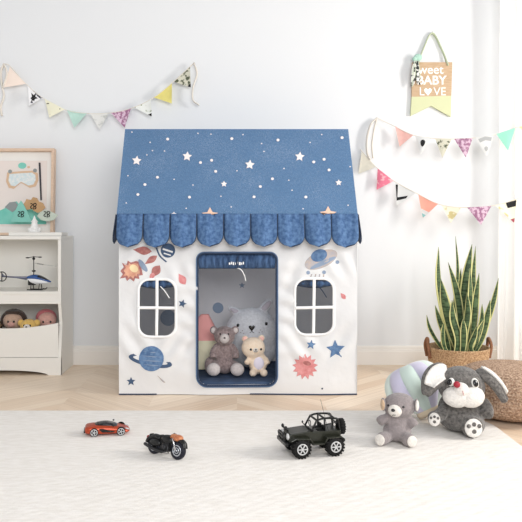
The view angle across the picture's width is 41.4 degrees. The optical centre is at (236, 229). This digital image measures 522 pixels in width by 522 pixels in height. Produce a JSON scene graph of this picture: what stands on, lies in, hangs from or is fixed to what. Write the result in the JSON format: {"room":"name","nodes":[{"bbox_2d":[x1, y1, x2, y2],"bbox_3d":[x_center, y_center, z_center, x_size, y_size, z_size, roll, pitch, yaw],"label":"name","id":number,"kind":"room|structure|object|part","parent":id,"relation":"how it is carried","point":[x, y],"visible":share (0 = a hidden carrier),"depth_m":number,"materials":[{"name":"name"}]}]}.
{"room":"children's room","nodes":[
{"label":"children's room","id":0,"kind":"room"},
{"bbox_2d":[0,0,499,344],"bbox_3d":[-0.650,-0.537,4.360,7.700,2.750,0.120,0,0,0],"label":"wall","id":1,"kind":"structure","parent":0,"point":[260,64],"depth_m":4.30,"materials":[{"name":"white paint"}]},
{"bbox_2d":[0,62,198,129],"bbox_3d":[-0.846,-0.825,4.252,1.229,0.418,0.041,0,0,0],"label":"bunting","id":2,"kind":"object","parent":1,"relation":"hanging from","point":[12,78],"visible":1,"depth_m":4.25,"materials":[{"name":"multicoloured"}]},
{"bbox_2d":[73,345,496,364],"bbox_3d":[-0.700,0.779,4.292,7.600,0.118,0.016,0,0,0],"label":"baseboard","id":3,"kind":"structure","parent":1,"relation":"attached to","point":[82,354],"depth_m":4.28,"materials":[{"name":"white paint"}]},
{"bbox_2d":[410,32,451,116],"bbox_3d":[1.206,-0.966,4.281,0.259,0.529,0.037,0,0,0],"label":"wall plaque","id":4,"kind":"object","parent":1,"relation":"attached to","point":[435,89],"visible":1,"depth_m":4.28,"materials":[{"name":"brown wood"}]},
{"bbox_2d":[411,54,421,86],"bbox_3d":[1.108,-0.986,4.256,0.072,0.203,0.030,0,0,-12],"label":"tassel","id":5,"kind":"object","parent":4,"relation":"hanging from","point":[415,73],"visible":1,"depth_m":4.25,"materials":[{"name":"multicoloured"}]},
{"bbox_2d":[358,149,521,223],"bbox_3d":[1.291,-0.266,4.132,1.111,0.472,0.091,0,0,11],"label":"bunting","id":6,"kind":"object","parent":1,"relation":"hanging from","point":[508,208],"visible":1,"depth_m":4.16,"materials":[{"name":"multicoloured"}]},
{"bbox_2d":[365,117,521,159],"bbox_3d":[1.345,-0.570,4.137,1.130,0.282,0.104,0,0,11],"label":"bunting","id":7,"kind":"object","parent":1,"relation":"hanging from","point":[485,142],"visible":1,"depth_m":4.14,"materials":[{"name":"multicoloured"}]},
{"bbox_2d":[0,365,521,445],"bbox_3d":[-0.700,0.888,2.250,7.600,0.100,4.100,0,0,0],"label":"floor","id":8,"kind":"structure","parent":0,"point":[80,387],"depth_m":3.45,"materials":[{"name":"brown wood"}]},
{"bbox_2d":[0,236,72,374],"bbox_3d":[-1.340,0.436,4.125,0.654,0.803,0.299,0,0,0],"label":"base cabinet","id":9,"kind":"object","parent":8,"relation":"on","point":[47,349],"visible":0.99,"depth_m":4.05,"materials":[{"name":"white paint"}]},
{"bbox_2d":[0,309,27,327],"bbox_3d":[-1.328,0.625,4.096,0.159,0.313,0.106,0,0,0],"label":"plush","id":10,"kind":"object","parent":9,"relation":"on","point":[10,318],"visible":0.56,"depth_m":4.07,"materials":[{"name":"brown fabric"}]},
{"bbox_2d":[0,148,55,235],"bbox_3d":[-1.384,-0.234,4.250,0.520,0.538,0.080,0,0,0],"label":"picture frame","id":11,"kind":"object","parent":9,"relation":"on","point":[25,173],"visible":0.93,"depth_m":4.27,"materials":[{"name":"beige paper"}]},
{"bbox_2d":[11,201,31,221],"bbox_3d":[-1.303,-0.113,4.166,0.130,0.130,0.010,0,0,0],"label":"cutout","id":12,"kind":"object","parent":11,"relation":"attached to","point":[21,214],"visible":1,"depth_m":4.17,"materials":[{"name":"teal paper"}]},
{"bbox_2d":[24,197,45,212],"bbox_3d":[-1.227,-0.151,4.170,0.139,0.097,0.010,0,0,0],"label":"cutout","id":13,"kind":"object","parent":11,"relation":"attached to","point":[34,204],"visible":1,"depth_m":4.17,"materials":[{"name":"brown paper"}]},
{"bbox_2d":[37,210,57,220],"bbox_3d":[-1.147,-0.086,4.174,0.127,0.070,0.010,0,0,0],"label":"cutout","id":14,"kind":"object","parent":11,"relation":"attached to","point":[45,215],"visible":1,"depth_m":4.17,"materials":[{"name":"green"}]},
{"bbox_2d":[0,256,56,289],"bbox_3d":[-1.237,0.255,4.100,0.382,0.201,0.074,0,0,13],"label":"helicopter","id":15,"kind":"object","parent":9,"relation":"on","point":[34,279],"visible":1,"depth_m":4.08,"materials":[{"name":"blue"}]},
{"bbox_2d":[18,319,39,327],"bbox_3d":[-1.219,0.650,4.045,0.107,0.258,0.093,0,0,39],"label":"plush","id":16,"kind":"object","parent":9,"relation":"on","point":[25,323],"visible":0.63,"depth_m":4.02,"materials":[{"name":"yellow fabric"}]},
{"bbox_2d":[0,287,57,293],"bbox_3d":[-1.340,0.363,4.123,0.614,0.016,0.287,0,0,0],"label":"shelf","id":17,"kind":"object","parent":9,"relation":"attached to","point":[3,290],"depth_m":4.05,"materials":[{"name":"white paint"}]},
{"bbox_3d":[-1.340,0.399,3.991,0.614,0.056,0.014,0,0,0],"label":"rail","id":18,"kind":"part","parent":9,"relation":"part of","materials":[{"name":"white paint"}]},
{"bbox_3d":[-1.340,0.416,4.271,0.614,0.723,0.008,0,0,0],"label":"panel","id":19,"kind":"part","parent":9,"relation":"part of","materials":[{"name":"white paint"}]},
{"bbox_3d":[-1.340,0.787,3.987,0.650,0.100,0.017,0,0,0],"label":"board","id":20,"kind":"part","parent":9,"relation":"part of","materials":[{"name":"white paint"}]},
{"bbox_3d":[-1.340,0.045,4.125,0.654,0.020,0.299,0,0,0],"label":"panel","id":21,"kind":"part","parent":9,"relation":"part of","materials":[{"name":"white paint"}]},
{"bbox_2d":[9,232,67,235],"bbox_3d":[-1.169,0.024,4.067,0.308,0.020,0.145,0,0,0],"label":"cabinet top","id":22,"kind":"object","parent":9,"relation":"on","point":[10,233],"visible":1,"depth_m":4.00,"materials":[{"name":"white paint"}]},
{"bbox_2d":[28,216,40,231],"bbox_3d":[-1.194,-0.035,4.070,0.078,0.098,0.074,0,0,0],"label":"ornament","id":23,"kind":"object","parent":22,"relation":"on","point":[34,227],"visible":0.98,"depth_m":4.05,"materials":[{"name":"white ceramic"}]},
{"bbox_2d":[36,309,56,325],"bbox_3d":[-1.139,0.625,4.108,0.129,0.308,0.114,0,0,0],"label":"plush","id":24,"kind":"object","parent":9,"relation":"on","point":[45,316],"visible":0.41,"depth_m":4.08,"materials":[{"name":"pink fabric"}]},
{"bbox_3d":[-1.024,0.446,4.128,0.018,0.783,0.295,0,0,0],"label":"panel","id":25,"kind":"part","parent":9,"relation":"part of","materials":[{"name":"white paint"}]},
{"bbox_2d":[112,129,361,394],"bbox_3d":[0.001,0.141,3.757,1.270,1.390,0.696,0,0,0],"label":"playhouse","id":26,"kind":"object","parent":8,"relation":"on","point":[207,221],"visible":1,"depth_m":3.50,"materials":[{"name":"white fabric"}]},
{"bbox_3d":[-0.405,0.396,3.496,0.204,0.305,0.015,0,0,2],"label":"window trim","id":27,"kind":"part","parent":26,"relation":"part of","materials":[{"name":"white fabric"}]},
{"bbox_2d":[140,281,173,288],"bbox_3d":[-0.405,0.276,3.507,0.177,0.046,0.021,0,0,0],"label":"window blind","id":28,"kind":"object","parent":26,"relation":"hanging from","point":[147,284],"depth_m":3.50,"materials":[{"name":"blue fabric"}]},
{"bbox_3d":[0.005,0.381,4.079,1.207,0.910,0.034,0,0,0],"label":"panel","id":29,"kind":"part","parent":26,"relation":"part of","materials":[{"name":"white fabric"}]},
{"bbox_3d":[0.000,0.454,3.496,0.413,0.684,0.015,0,0,0],"label":"door trim","id":30,"kind":"part","parent":26,"relation":"part of","materials":[{"name":"blue fabric"}]},
{"bbox_2d":[199,254,274,268],"bbox_3d":[0.000,0.160,3.502,0.389,0.075,0.028,0,0,0],"label":"door blind","id":31,"kind":"object","parent":26,"relation":"hanging from","point":[206,261],"depth_m":3.50,"materials":[{"name":"blue fabric"}]},
{"bbox_3d":[0.005,0.379,3.499,1.207,0.913,0.024,0,0,0],"label":"panel","id":32,"kind":"part","parent":26,"relation":"part of","materials":[{"name":"white fabric"}]},
{"bbox_3d":[0.392,0.389,3.498,0.211,0.299,0.020,0,0,-2],"label":"window trim","id":33,"kind":"part","parent":26,"relation":"part of","materials":[{"name":"white fabric"}]},
{"bbox_2d":[297,280,331,287],"bbox_3d":[0.392,0.273,3.507,0.184,0.046,0.021,0,0,0],"label":"window blind","id":34,"kind":"object","parent":26,"relation":"hanging from","point":[302,283],"depth_m":3.50,"materials":[{"name":"blue fabric"}]},
{"bbox_2d":[199,361,274,384],"bbox_3d":[0.005,0.800,3.789,1.183,0.067,0.554,0,0,0],"label":"floor cushion","id":35,"kind":"object","parent":8,"relation":"on","point":[204,377],"visible":0.12,"depth_m":3.58,"materials":[{"name":"blue fabric"}]},
{"bbox_2d":[199,314,216,368],"bbox_3d":[-0.223,0.618,3.850,0.270,0.293,0.150,0,0,0],"label":"cushion","id":36,"kind":"object","parent":35,"relation":"on","point":[207,341],"visible":0.26,"depth_m":3.78,"materials":[{"name":"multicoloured fabric"}]},
{"bbox_3d":[-0.223,0.539,3.850,0.270,0.135,0.150,0,0,0],"label":"panel","id":37,"kind":"part","parent":36,"relation":"part of","materials":[{"name":"pink fabric"}]},
{"bbox_3d":[-0.223,0.685,3.850,0.260,0.158,0.150,0,0,0],"label":"panel","id":38,"kind":"part","parent":36,"relation":"part of","materials":[{"name":"yellow fabric"}]},
{"bbox_2d":[204,326,243,375],"bbox_3d":[-0.068,0.638,3.655,0.210,0.256,0.158,0,0,0],"label":"teddy bear","id":39,"kind":"object","parent":35,"relation":"on","point":[223,351],"visible":1,"depth_m":3.64},
{"bbox_2d":[226,298,274,366],"bbox_3d":[0.081,0.573,3.840,0.300,0.384,0.178,0,0,0],"label":"cushion","id":40,"kind":"object","parent":35,"relation":"on","point":[251,321],"visible":0.66,"depth_m":3.78,"materials":[{"name":"grey fabric"}]},
{"bbox_2d":[242,335,269,376],"bbox_3d":[0.100,0.660,3.637,0.152,0.210,0.117,0,0,0],"label":"plush","id":41,"kind":"object","parent":35,"relation":"on","point":[253,348],"visible":1,"depth_m":3.60,"materials":[{"name":"beige fabric"}]},
{"bbox_2d":[0,411,521,521],"bbox_3d":[-0.330,0.831,2.355,2.840,0.012,1.610,0,0,0],"label":"rug","id":42,"kind":"object","parent":8,"relation":"on","point":[234,467],"visible":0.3,"depth_m":2.36,"materials":[{"name":"carpet"}]},
{"bbox_2d":[84,419,129,436],"bbox_3d":[-0.527,0.800,2.800,0.182,0.050,0.100,0,0,-10],"label":"sports car","id":43,"kind":"object","parent":42,"relation":"on","point":[105,426],"visible":1,"depth_m":2.77,"materials":[{"name":"orange plastic"}]},
{"bbox_2d":[144,433,187,459],"bbox_3d":[-0.256,0.783,2.526,0.187,0.087,0.082,0,0,21],"label":"motorcycle","id":44,"kind":"object","parent":42,"relation":"on","point":[173,443],"visible":1,"depth_m":2.50,"materials":[{"name":"black plastic"}]},
{"bbox_3d":[-0.252,0.765,2.521,0.065,0.034,0.038,0,-9,36],"label":"fuel tank","id":45,"kind":"part","parent":44,"relation":"part of","materials":[{"name":"black plastic"}]},
{"bbox_2d":[277,399,345,458],"bbox_3d":[0.279,0.723,2.561,0.248,0.206,0.142,0,0,-14],"label":"car","id":46,"kind":"object","parent":42,"relation":"on","point":[298,439],"visible":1,"depth_m":2.52,"materials":[{"name":"black plastic"}]},
{"bbox_3d":[0.274,0.716,2.560,0.027,0.043,0.083,0,0,-14],"label":"windshield frame","id":47,"kind":"part","parent":46,"relation":"part of","materials":[{"name":"black plastic"}]},
{"bbox_3d":[0.298,0.735,2.586,0.032,0.027,0.027,0,0,-14],"label":"seat","id":48,"kind":"part","parent":46,"relation":"part of","materials":[{"name":"black plastic"}]},
{"bbox_2d":[375,393,418,446],"bbox_3d":[0.615,0.731,2.672,0.178,0.189,0.150,0,0,0],"label":"teddy bear","id":49,"kind":"object","parent":42,"relation":"on","point":[398,422],"visible":1,"depth_m":2.65},
{"bbox_2d":[385,360,441,418],"bbox_3d":[0.779,0.695,3.020,0.267,0.252,0.268,0,0,0],"label":"cushion","id":50,"kind":"object","parent":42,"relation":"on","point":[406,379],"visible":0.59,"depth_m":2.93,"materials":[{"name":"multicoloured fabric"}]},
{"bbox_2d":[421,362,507,437],"bbox_3d":[0.918,0.684,2.776,0.270,0.287,0.264,0,0,44],"label":"rabbit","id":51,"kind":"object","parent":42,"relation":"on","point":[463,406],"visible":1,"depth_m":2.75},
{"bbox_2d":[424,337,492,367],"bbox_3d":[1.258,0.722,3.930,0.347,0.227,0.347,0,0,38],"label":"basket","id":52,"kind":"object","parent":8,"relation":"on","point":[449,358],"visible":0.49,"depth_m":3.80,"materials":[{"name":"brown wicker"}]},
{"bbox_3d":[1.085,0.666,3.930,0.030,0.116,0.086,0,0,0],"label":"handle","id":53,"kind":"part","parent":52,"relation":"part of","materials":[{"name":"brown wicker"}]},
{"bbox_2d":[426,236,498,350],"bbox_3d":[1.278,0.428,3.918,0.319,0.787,0.295,0,0,39],"label":"snake plant","id":54,"kind":"object","parent":52,"relation":"in","point":[457,320],"visible":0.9,"depth_m":3.90,"materials":[{"name":"green plant"}]},
{"bbox_3d":[1.431,0.666,3.930,0.030,0.116,0.086,0,0,0],"label":"handle","id":55,"kind":"part","parent":52,"relation":"part of","materials":[{"name":"brown wicker"}]},
{"bbox_2d":[464,359,521,421],"bbox_3d":[1.244,0.721,3.120,0.528,0.234,0.528,0,0,-11],"label":"pouf","id":56,"kind":"object","parent":8,"relation":"on","point":[509,372],"visible":0.52,"depth_m":2.93,"materials":[{"name":"wicker"}]},
{"bbox_2d":[497,0,521,360],"bbox_3d":[2.175,-0.439,4.130,1.350,2.530,0.088,0,0,0],"label":"curtain","id":57,"kind":"object","parent":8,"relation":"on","point":[509,347],"visible":0.93,"depth_m":4.14,"materials":[{"name":"sheer white fabric"}]}
]}

